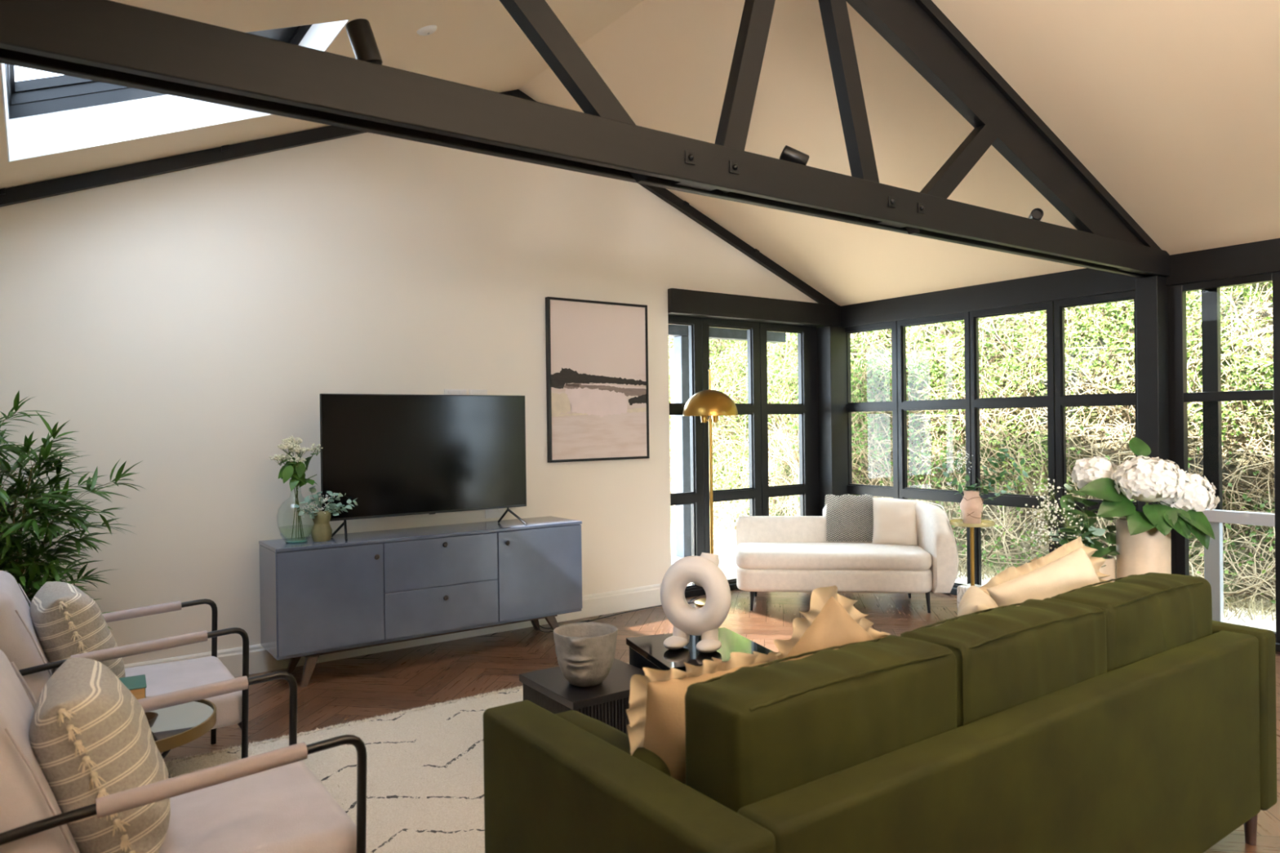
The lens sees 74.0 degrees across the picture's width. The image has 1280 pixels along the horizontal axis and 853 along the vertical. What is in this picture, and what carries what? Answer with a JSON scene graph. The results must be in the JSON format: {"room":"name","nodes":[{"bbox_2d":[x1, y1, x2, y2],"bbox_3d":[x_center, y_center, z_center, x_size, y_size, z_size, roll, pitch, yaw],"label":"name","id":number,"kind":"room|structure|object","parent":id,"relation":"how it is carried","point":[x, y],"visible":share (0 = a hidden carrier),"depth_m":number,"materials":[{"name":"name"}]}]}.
{"room":"living room","nodes":[
{"label":"living room","id":0,"kind":"room"},
{"bbox_2d":[0,0,644,188],"bbox_3d":[0.473,-1.707,0.822,3.710,1.687,9.770,-1,0,-36],"label":"ceiling","id":1,"kind":"structure","parent":0,"point":[477,43],"depth_m":4.15,"materials":[{"name":"beige paint"}]},
{"bbox_2d":[0,19,349,161],"bbox_3d":[-2.001,-1.593,3.619,1.224,0.800,1.344,-1,0,-36],"label":"window","id":2,"kind":"structure","parent":1,"relation":"attached to","point":[55,114],"depth_m":3.96,"materials":[{"name":"white glass"}]},
{"bbox_2d":[248,26,297,42],"bbox_3d":[-1.695,-1.843,3.839,0.340,0.173,1.220,-1,0,-36],"label":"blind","id":3,"kind":"object","parent":2,"relation":"attached to","point":[289,34],"depth_m":4.04,"materials":[{"name":"metal"}]},
{"bbox_2d":[416,24,436,35],"bbox_3d":[-0.975,-1.814,3.884,0.092,0.051,0.096,-1,0,-41],"label":"smoke detector","id":4,"kind":"object","parent":1,"relation":"attached to","point":[428,29],"visible":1,"depth_m":3.86,"materials":[{"name":"white plastic"}]},
{"bbox_2d":[0,132,817,664],"bbox_3d":[-0.959,-0.470,5.908,6.770,3.921,0.220,-1,0,-36],"label":"wall","id":5,"kind":"structure","parent":0,"point":[190,323],"depth_m":4.97,"materials":[{"name":"beige paint"}]},
{"bbox_2d":[124,583,662,677],"bbox_3d":[-1.602,1.322,5.291,4.560,0.160,0.018,-1,0,-36],"label":"baseboard","id":6,"kind":"structure","parent":5,"relation":"attached to","point":[260,660],"depth_m":5.49,"materials":[{"name":"white paint"}]},
{"bbox_2d":[0,88,838,305],"bbox_3d":[-0.832,-1.636,5.834,6.520,1.347,0.057,-1,0,-36],"label":"ceiling beam","id":7,"kind":"structure","parent":5,"relation":"attached to","point":[46,188],"depth_m":4.80,"materials":[{"name":"black paint"}]},
{"bbox_2d":[444,389,466,395],"bbox_3d":[-1.211,-0.202,5.582,0.155,0.085,0.013,-1,0,-36],"label":"wall socket","id":8,"kind":"object","parent":5,"relation":"attached to","point":[446,392],"visible":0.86,"depth_m":5.58,"materials":[{"name":"white plastic"}]},
{"bbox_2d":[469,389,487,395],"bbox_3d":[-1.079,-0.204,5.677,0.130,0.085,0.013,-1,0,-36],"label":"wall socket","id":9,"kind":"object","parent":5,"relation":"attached to","point":[472,392],"visible":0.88,"depth_m":5.67,"materials":[{"name":"white plastic"}]},
{"bbox_2d":[484,507,504,518],"bbox_3d":[-0.979,0.582,5.744,0.140,0.070,0.013,-1,0,-36],"label":"wall socket","id":10,"kind":"object","parent":5,"relation":"attached to","point":[494,513],"visible":0.81,"depth_m":5.74,"materials":[{"name":"white plastic"}]},
{"bbox_2d":[545,296,649,462],"bbox_3d":[-0.298,-0.333,6.218,0.862,1.163,0.042,-1,0,-36],"label":"framed picture","id":11,"kind":"object","parent":5,"relation":"attached to","point":[597,395],"visible":1,"depth_m":6.19,"materials":[{"name":"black paper"}]},
{"bbox_2d":[667,315,704,591],"bbox_3d":[0.330,0.218,6.833,0.405,2.206,0.070,-1,0,-36],"label":"window","id":12,"kind":"structure","parent":5,"relation":"in","point":[695,498],"depth_m":6.89,"materials":[{"name":"black paint"}]},
{"bbox_2d":[684,583,738,598],"bbox_3d":[0.896,1.337,7.231,1.760,0.050,0.110,-1,0,-36],"label":"trim","id":13,"kind":"structure","parent":5,"relation":"attached to","point":[700,592],"depth_m":6.86,"materials":[{"name":"black paint"}]},
{"bbox_2d":[701,317,761,584],"bbox_3d":[0.761,0.211,7.141,0.635,2.206,0.070,-1,0,-36],"label":"window","id":14,"kind":"structure","parent":5,"relation":"in","point":[753,408],"depth_m":7.24,"materials":[{"name":"black paint"}]},
{"bbox_2d":[667,288,840,327],"bbox_3d":[0.986,-0.990,7.205,1.935,0.190,0.160,-1,0,-36],"label":"trim","id":15,"kind":"structure","parent":5,"relation":"attached to","point":[681,302],"depth_m":7.06,"materials":[{"name":"black paint"}]},
{"bbox_2d":[759,322,818,515],"bbox_3d":[1.312,0.202,7.536,0.700,2.206,0.070,-1,0,-36],"label":"door frame","id":16,"kind":"structure","parent":5,"relation":"in","point":[806,409],"depth_m":7.62,"materials":[{"name":"black paint"}]},
{"bbox_2d":[816,325,852,515],"bbox_3d":[1.765,0.223,7.737,0.270,2.250,0.190,-1,0,-36],"label":"trim","id":17,"kind":"structure","parent":5,"relation":"attached to","point":[832,355],"depth_m":7.65,"materials":[{"name":"black paint"}]},
{"bbox_2d":[844,320,898,498],"bbox_3d":[2.054,0.197,7.504,0.070,2.196,0.585,-1,0,-36],"label":"window","id":18,"kind":"structure","parent":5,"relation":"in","point":[852,489],"depth_m":7.38,"materials":[{"name":"black paint"}]},
{"bbox_2d":[897,311,971,587],"bbox_3d":[2.428,0.194,6.982,0.070,2.196,0.680,-1,0,-36],"label":"window","id":19,"kind":"structure","parent":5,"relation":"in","point":[905,492],"depth_m":7.00,"materials":[{"name":"black paint"}]},
{"bbox_2d":[969,301,1056,585],"bbox_3d":[2.825,0.191,6.427,0.070,2.196,0.665,-1,0,-36],"label":"window","id":20,"kind":"structure","parent":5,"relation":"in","point":[977,403],"depth_m":6.42,"materials":[{"name":"black paint"}]},
{"bbox_2d":[840,238,1279,327],"bbox_3d":[4.546,-1.017,3.974,0.095,0.195,9.560,-1,0,-36],"label":"beam","id":21,"kind":"structure","parent":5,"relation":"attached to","point":[1260,257],"depth_m":6.07,"materials":[{"name":"black paint"}]},
{"bbox_2d":[1053,290,1137,548],"bbox_3d":[3.206,0.188,5.894,0.070,2.196,0.625,-1,0,-36],"label":"window","id":22,"kind":"structure","parent":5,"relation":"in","point":[1061,400],"depth_m":6.09,"materials":[{"name":"black paint"}]},
{"bbox_2d":[930,587,1279,652],"bbox_3d":[4.601,1.300,3.962,0.140,0.050,9.500,-1,0,-36],"label":"trim","id":23,"kind":"structure","parent":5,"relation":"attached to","point":[953,591],"depth_m":5.91,"materials":[{"name":"black paint"}]},
{"bbox_2d":[1173,271,1279,642],"bbox_3d":[3.693,0.184,5.283,0.150,2.196,0.615,-1,0,-36],"label":"door","id":24,"kind":"structure","parent":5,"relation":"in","point":[1211,396],"depth_m":5.39,"materials":[{"name":"black paint"}]},
{"bbox_2d":[160,589,1279,852],"bbox_3d":[1.920,1.442,2.067,6.690,0.150,9.740,-1,0,-36],"label":"floor","id":25,"kind":"structure","parent":0,"point":[343,691],"depth_m":4.90,"materials":[{"name":"brown wood"}]},
{"bbox_2d":[0,390,145,630],"bbox_3d":[-2.797,0.644,3.877,0.968,1.558,0.892,-1,0,-36],"label":"bamboo plant","id":26,"kind":"object","parent":25,"relation":"on","point":[46,510],"visible":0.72,"depth_m":3.87,"materials":[{"name":"green plant"}]},
{"bbox_2d":[0,570,248,759],"bbox_3d":[-2.041,0.982,3.268,0.882,0.870,0.716,-1,0,-36],"label":"armchair","id":27,"kind":"object","parent":25,"relation":"on","point":[19,640],"visible":0.36,"depth_m":3.21,"materials":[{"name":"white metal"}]},
{"bbox_2d":[29,581,125,678],"bbox_3d":[-2.110,0.814,3.188,0.283,0.426,0.489,-1,0,-40],"label":"striped cushion","id":28,"kind":"object","parent":27,"relation":"on","point":[67,622],"visible":0.58,"depth_m":3.02,"materials":[{"name":"fabric"}]},
{"bbox_2d":[146,696,216,759],"bbox_3d":[-1.658,1.184,2.729,0.540,0.467,0.540,-1,0,-36],"label":"side table","id":29,"kind":"object","parent":25,"relation":"on","point":[175,726],"visible":0.25,"depth_m":2.74,"materials":[{"name":"gold mirror"}]},
{"bbox_2d":[118,674,146,699],"bbox_3d":[-1.760,0.907,2.805,0.226,0.100,0.165,-1,0,-32],"label":"book","id":30,"kind":"object","parent":29,"relation":"on","point":[136,685],"visible":0.21,"depth_m":2.82,"materials":[{"name":"teal paper"}]},
{"bbox_2d":[144,711,158,728],"bbox_3d":[-1.576,0.934,2.660,0.120,0.042,0.120,-1,0,-36],"label":"bowl","id":31,"kind":"object","parent":29,"relation":"on","point":[151,717],"visible":0.15,"depth_m":2.70,"materials":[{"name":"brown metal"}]},
{"bbox_2d":[150,700,213,741],"bbox_3d":[-1.661,0.960,2.728,0.524,0.008,0.524,-1,0,-36],"label":"table top","id":32,"kind":"object","parent":29,"relation":"on","point":[187,722],"depth_m":2.75,"materials":[{"name":"mirror"}]},
{"bbox_2d":[0,649,366,852],"bbox_3d":[-1.226,0.975,2.130,0.882,0.870,0.716,-1,0,-36],"label":"armchair","id":33,"kind":"object","parent":25,"relation":"on","point":[271,802],"visible":0.81,"depth_m":2.06,"materials":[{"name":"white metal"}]},
{"bbox_2d":[29,657,170,852],"bbox_3d":[-1.296,0.808,2.050,0.283,0.426,0.489,-1,0,-32],"label":"striped cushion","id":34,"kind":"object","parent":33,"relation":"on","point":[91,738],"visible":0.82,"depth_m":1.89,"materials":[{"name":"fabric"}]},
{"bbox_2d":[165,662,629,852],"bbox_3d":[-0.173,1.378,3.163,2.565,0.023,2.788,-1,0,-36],"label":"area rug","id":35,"kind":"object","parent":25,"relation":"on","point":[425,766],"visible":0.33,"depth_m":3.45,"materials":[{"name":"beige fabric"}]},
{"bbox_2d":[519,658,644,735],"bbox_3d":[-0.190,1.202,3.491,0.450,0.344,0.450,-1,0,-35],"label":"coffee table","id":36,"kind":"object","parent":35,"relation":"on","point":[606,702],"visible":0.27,"depth_m":3.33,"materials":[{"name":"black wood"}]},
{"bbox_2d":[553,622,617,687],"bbox_3d":[-0.219,0.923,3.417,0.261,0.216,0.259,-1,0,-36],"label":"vase","id":37,"kind":"object","parent":36,"relation":"on","point":[585,651],"visible":1,"depth_m":3.33,"materials":[{"name":"beige ceramic"}]},
{"bbox_2d":[626,627,773,671],"bbox_3d":[0.264,1.163,3.712,0.500,0.409,0.520,-1,0,-21],"label":"coffee table","id":38,"kind":"object","parent":35,"relation":"on","point":[650,651],"visible":0.22,"depth_m":3.66,"materials":[{"name":"black"}]},
{"bbox_2d":[660,552,731,653],"bbox_3d":[0.242,0.756,3.665,0.295,0.402,0.256,-1,0,-5],"label":"ring sculpture","id":39,"kind":"object","parent":38,"relation":"on","point":[703,570],"visible":1,"depth_m":3.63,"materials":[{"name":"beige ceramic"}]},
{"bbox_2d":[258,515,582,687],"bbox_3d":[-1.259,1.017,5.197,1.897,0.762,0.447,-1,0,-36],"label":"sideboard","id":40,"kind":"object","parent":25,"relation":"on","point":[377,588],"visible":0.98,"depth_m":4.93,"materials":[{"name":"blue paint"}]},
{"bbox_2d":[275,481,315,543],"bbox_3d":[-1.922,0.470,4.752,0.206,0.352,0.206,-1,0,-36],"label":"glass vase","id":41,"kind":"object","parent":40,"relation":"on","point":[295,526],"visible":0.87,"depth_m":4.73,"materials":[{"name":"clear glass"}]},
{"bbox_2d":[269,435,323,539],"bbox_3d":[-1.907,0.341,4.760,0.304,0.583,0.146,-1,0,-36],"label":"stems","id":42,"kind":"object","parent":41,"relation":"in","point":[293,469],"visible":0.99,"depth_m":4.74,"materials":[{"name":"green plant"}]},
{"bbox_2d":[311,510,332,542],"bbox_3d":[-1.786,0.559,4.772,0.112,0.170,0.085,-1,0,-36],"label":"vase","id":43,"kind":"object","parent":40,"relation":"on","point":[322,531],"visible":0.99,"depth_m":4.74,"materials":[{"name":"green ceramic"}]},
{"bbox_2d":[293,485,357,518],"bbox_3d":[-1.773,0.426,4.792,0.356,0.192,0.133,-1,0,-36],"label":"eucalyptus sprigs","id":44,"kind":"object","parent":43,"relation":"in","point":[333,506],"visible":1,"depth_m":4.78,"materials":[{"name":"green plant"}]},
{"bbox_2d":[319,393,527,541],"bbox_3d":[-1.266,0.221,5.165,1.295,0.830,0.245,-1,0,-36],"label":"television","id":45,"kind":"object","parent":40,"relation":"on","point":[398,455],"visible":0.93,"depth_m":5.13,"materials":[{"name":"black"}]},
{"bbox_2d":[532,602,694,632],"bbox_3d":[-0.158,1.227,6.138,1.624,0.298,0.205,-1,0,-36],"label":"power cable","id":46,"kind":"object","parent":25,"relation":"on","point":[588,620],"visible":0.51,"depth_m":6.10,"materials":[{"name":"black plastic"}]},
{"bbox_2d":[682,368,737,607],"bbox_3d":[0.548,0.465,6.538,0.424,1.808,0.424,-1,0,-36],"label":"floor lamp","id":47,"kind":"object","parent":25,"relation":"on","point":[704,403],"visible":0.92,"depth_m":6.44,"materials":[{"name":"gold metal"}]},
{"bbox_2d":[735,497,959,613],"bbox_3d":[1.541,0.966,6.543,1.595,0.781,0.805,-1,0,7],"label":"chaise longue","id":48,"kind":"object","parent":25,"relation":"on","point":[774,553],"visible":0.9,"depth_m":6.20,"materials":[{"name":"beige fabric"}]},
{"bbox_2d":[735,542,932,570],"bbox_3d":[1.444,0.978,6.472,1.420,0.135,0.640,-1,0,7],"label":"seat cushion","id":49,"kind":"object","parent":48,"relation":"on","point":[749,556],"depth_m":6.21,"materials":[{"name":"beige fabric"}]},
{"bbox_2d":[824,493,873,541],"bbox_3d":[1.678,0.725,6.827,0.384,0.364,0.215,-1,0,7],"label":"cushion","id":50,"kind":"object","parent":48,"relation":"on","point":[849,517],"visible":0.99,"depth_m":6.74,"materials":[{"name":"grey fabric"}]},
{"bbox_2d":[872,500,917,546],"bbox_3d":[1.985,0.754,6.621,0.340,0.343,0.194,-1,0,19],"label":"cushion","id":51,"kind":"object","parent":48,"relation":"on","point":[895,522],"visible":0.93,"depth_m":6.57,"materials":[{"name":"beige fabric"}]},
{"bbox_2d":[483,572,1276,852],"bbox_3d":[0.839,0.938,2.440,2.390,0.884,0.911,-1,0,-36],"label":"sofa","id":52,"kind":"object","parent":25,"relation":"on","point":[1118,716],"visible":0.99,"depth_m":1.94,"materials":[{"name":"green fabric"}]},
{"bbox_2d":[555,710,671,777],"bbox_3d":[-0.091,0.832,2.044,0.162,0.212,0.454,-1,0,-36],"label":"sofa cushion","id":53,"kind":"object","parent":52,"relation":"on","point":[616,738],"visible":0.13,"depth_m":2.00,"materials":[{"name":"green fabric"}]},
{"bbox_2d":[626,651,781,784],"bbox_3d":[0.146,0.761,2.018,0.462,0.442,0.216,-1,0,-30],"label":"cushion","id":54,"kind":"object","parent":52,"relation":"on","point":[655,713],"visible":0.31,"depth_m":1.90,"materials":[{"name":"beige fabric"}]},
{"bbox_2d":[684,635,956,813],"bbox_3d":[0.413,0.727,1.859,0.684,0.445,0.234,-1,0,-36],"label":"cushion","id":55,"kind":"object","parent":52,"relation":"on","point":[757,735],"depth_m":1.72,"materials":[{"name":"green fabric"}]},
{"bbox_2d":[768,585,890,662],"bbox_3d":[0.516,0.724,2.362,0.609,0.595,0.189,-1,0,-24],"label":"cushion","id":56,"kind":"object","parent":52,"relation":"on","point":[832,620],"visible":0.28,"depth_m":2.29,"materials":[{"name":"beige fabric"}]},
{"bbox_2d":[957,586,998,616],"bbox_3d":[1.155,0.732,2.842,0.172,0.335,0.340,-1,0,20],"label":"cushion","id":57,"kind":"object","parent":52,"relation":"on","point":[975,599],"visible":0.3,"depth_m":2.83,"materials":[{"name":"beige fabric"}]},
{"bbox_2d":[900,598,1106,728],"bbox_3d":[0.983,0.718,2.265,0.714,0.446,0.236,-1,0,-36],"label":"cushion","id":58,"kind":"object","parent":52,"relation":"on","point":[1010,658],"depth_m":2.15,"materials":[{"name":"green fabric"}]},
{"bbox_2d":[979,536,1111,607],"bbox_3d":[1.551,0.700,3.155,0.614,0.566,0.231,-1,0,-6],"label":"cushion","id":59,"kind":"object","parent":52,"relation":"on","point":[1071,566],"visible":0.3,"depth_m":3.13,"materials":[{"name":"fabric"}]},
{"bbox_2d":[1053,572,1212,672],"bbox_3d":[1.548,0.710,2.671,0.682,0.443,0.234,-1,0,-36],"label":"cushion","id":60,"kind":"object","parent":52,"relation":"on","point":[1150,615],"depth_m":2.56,"materials":[{"name":"green fabric"}]},
{"bbox_2d":[949,519,995,608],"bbox_3d":[2.422,1.018,6.192,0.310,0.655,0.310,-1,0,-36],"label":"pedestal table","id":61,"kind":"object","parent":25,"relation":"on","point":[961,589],"visible":0.55,"depth_m":6.18,"materials":[{"name":"metal"}]},
{"bbox_2d":[960,490,983,524],"bbox_3d":[2.417,0.589,6.192,0.158,0.248,0.157,-1,0,-36],"label":"vase","id":62,"kind":"object","parent":61,"relation":"on","point":[971,504],"visible":0.97,"depth_m":6.14,"materials":[{"name":"ceramic"}]},
{"bbox_2d":[932,440,1028,500],"bbox_3d":[2.490,0.324,6.186,0.702,0.444,0.188,-1,0,4],"label":"sprigs","id":63,"kind":"object","parent":62,"relation":"in","point":[1002,455],"visible":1,"depth_m":6.18,"materials":[{"name":"green plant"}]},
{"bbox_2d":[1135,275,1168,513],"bbox_3d":[3.336,0.186,5.523,0.150,2.300,0.130,-1,0,-36],"label":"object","id":64,"kind":"structure","parent":25,"relation":"on","point":[1152,316],"depth_m":5.47,"materials":[{"name":"black paint"}]},
{"bbox_2d":[1167,285,1176,574],"bbox_3d":[3.435,0.209,5.575,0.069,2.250,0.170,-1,0,-36],"label":"trim","id":65,"kind":"structure","parent":25,"relation":"on","point":[1170,288],"depth_m":5.50,"materials":[{"name":"black paint"}]},
{"bbox_3d":[1.999,1.100,3.417,0.510,0.523,0.510,-1,0,-36],"label":"end table","id":66,"kind":"object","parent":25,"relation":"on","visible":0},
{"bbox_2d":[1099,555,1115,582],"bbox_3d":[1.847,0.684,3.468,0.168,0.310,0.168,-1,0,-36],"label":"vase","id":67,"kind":"object","parent":66,"relation":"on","point":[1109,569],"visible":0.09,"depth_m":3.39,"materials":[{"name":"beige ceramic"}]},
{"bbox_2d":[1023,478,1119,567],"bbox_3d":[1.746,0.445,3.434,0.424,0.473,0.230,-1,0,-20],"label":"foliage","id":68,"kind":"object","parent":67,"relation":"in","point":[1067,502],"visible":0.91,"depth_m":3.42,"materials":[{"name":"green plant"}]},
{"bbox_2d":[1115,517,1171,578],"bbox_3d":[2.001,0.604,3.378,0.188,0.468,0.188,-1,0,-36],"label":"vase","id":69,"kind":"object","parent":66,"relation":"on","point":[1148,551],"visible":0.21,"depth_m":3.30,"materials":[{"name":"beige ceramic"}]},
{"bbox_2d":[1071,436,1220,549],"bbox_3d":[1.997,0.318,3.362,0.512,0.549,0.353,-1,0,24],"label":"hydrangea bouquet","id":70,"kind":"object","parent":69,"relation":"in","point":[1182,500],"visible":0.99,"depth_m":3.27,"materials":[{"name":"white plant"}]},
{"bbox_2d":[518,0,1279,306],"bbox_3d":[3.428,-1.784,2.938,3.560,1.628,9.770,-1,0,-36],"label":"ceiling","id":71,"kind":"structure","parent":0,"point":[1172,107],"depth_m":4.77,"materials":[{"name":"beige paint"}]},
{"bbox_2d":[0,0,1169,277],"bbox_3d":[0.729,-1.617,3.631,6.490,1.407,0.158,-1,0,-36],"label":"roof truss","id":72,"kind":"object","parent":71,"relation":"attached to","point":[103,41],"visible":1,"depth_m":3.10,"materials":[{"name":"black paint"}]},
{"bbox_2d":[345,18,382,64],"bbox_3d":[-0.821,-1.133,2.530,0.104,0.145,0.072,-1,0,-16],"label":"spotlight","id":73,"kind":"object","parent":72,"relation":"attached to","point":[359,31],"visible":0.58,"depth_m":2.50,"materials":[{"name":"black metal"}]},
{"bbox_2d":[779,145,808,164],"bbox_3d":[0.651,-1.134,3.584,0.124,0.100,0.064,-1,0,-5],"label":"spotlight","id":74,"kind":"object","parent":72,"relation":"attached to","point":[788,153],"visible":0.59,"depth_m":3.56,"materials":[{"name":"black metal"}]},
{"bbox_2d":[1028,208,1043,221],"bbox_3d":[2.171,-1.148,4.672,0.064,0.083,0.120,-1,0,12],"label":"spotlight","id":75,"kind":"object","parent":72,"relation":"attached to","point":[1037,214],"visible":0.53,"depth_m":4.63,"materials":[{"name":"black metal"}]},
{"label":"outside","id":76,"kind":"structure","parent":0,"visible":0},
{"bbox_2d":[667,324,786,342],"bbox_3d":[-0.034,-1.055,7.927,4.800,0.268,1.880,-1,0,-36],"label":"porch roof","id":77,"kind":"structure","parent":76,"point":[716,333],"depth_m":9.04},
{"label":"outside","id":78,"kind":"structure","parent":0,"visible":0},
{"bbox_2d":[671,520,1275,631],"bbox_3d":[1.757,1.424,6.168,16.000,0.026,24.000,-1,0,-36],"label":"ground","id":79,"kind":"structure","parent":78,"point":[726,550],"depth_m":8.27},
{"bbox_2d":[670,348,675,546],"bbox_3d":[0.597,0.245,10.141,0.330,2.360,0.300,-1,0,-36],"label":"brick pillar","id":80,"kind":"structure","parent":79,"relation":"on","point":[671,349],"depth_m":10.14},
{"bbox_2d":[671,554,682,565],"bbox_3d":[0.474,1.382,8.784,0.371,0.094,0.353,-1,0,-36],"label":"pad","id":81,"kind":"object","parent":79,"relation":"on","point":[673,558],"visible":0.12,"depth_m":8.69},
{"bbox_2d":[673,335,691,557],"bbox_3d":[0.452,0.207,8.771,0.140,2.270,0.140,-1,0,-36],"label":"porch post","id":82,"kind":"object","parent":81,"relation":"on","point":[681,344],"visible":0.72,"depth_m":8.71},
{"bbox_2d":[668,281,1275,611],"bbox_3d":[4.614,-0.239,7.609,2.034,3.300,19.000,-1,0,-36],"label":"hedge","id":83,"kind":"object","parent":79,"relation":"on","point":[1109,447],"visible":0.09,"depth_m":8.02,"materials":[{"name":"green plant"}]},
{"bbox_2d":[670,510,1275,625],"bbox_3d":[3.398,1.296,7.668,1.587,0.203,13.828,-1,0,-32],"label":"dry grass","id":84,"kind":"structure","parent":79,"relation":"on","point":[721,526],"depth_m":6.46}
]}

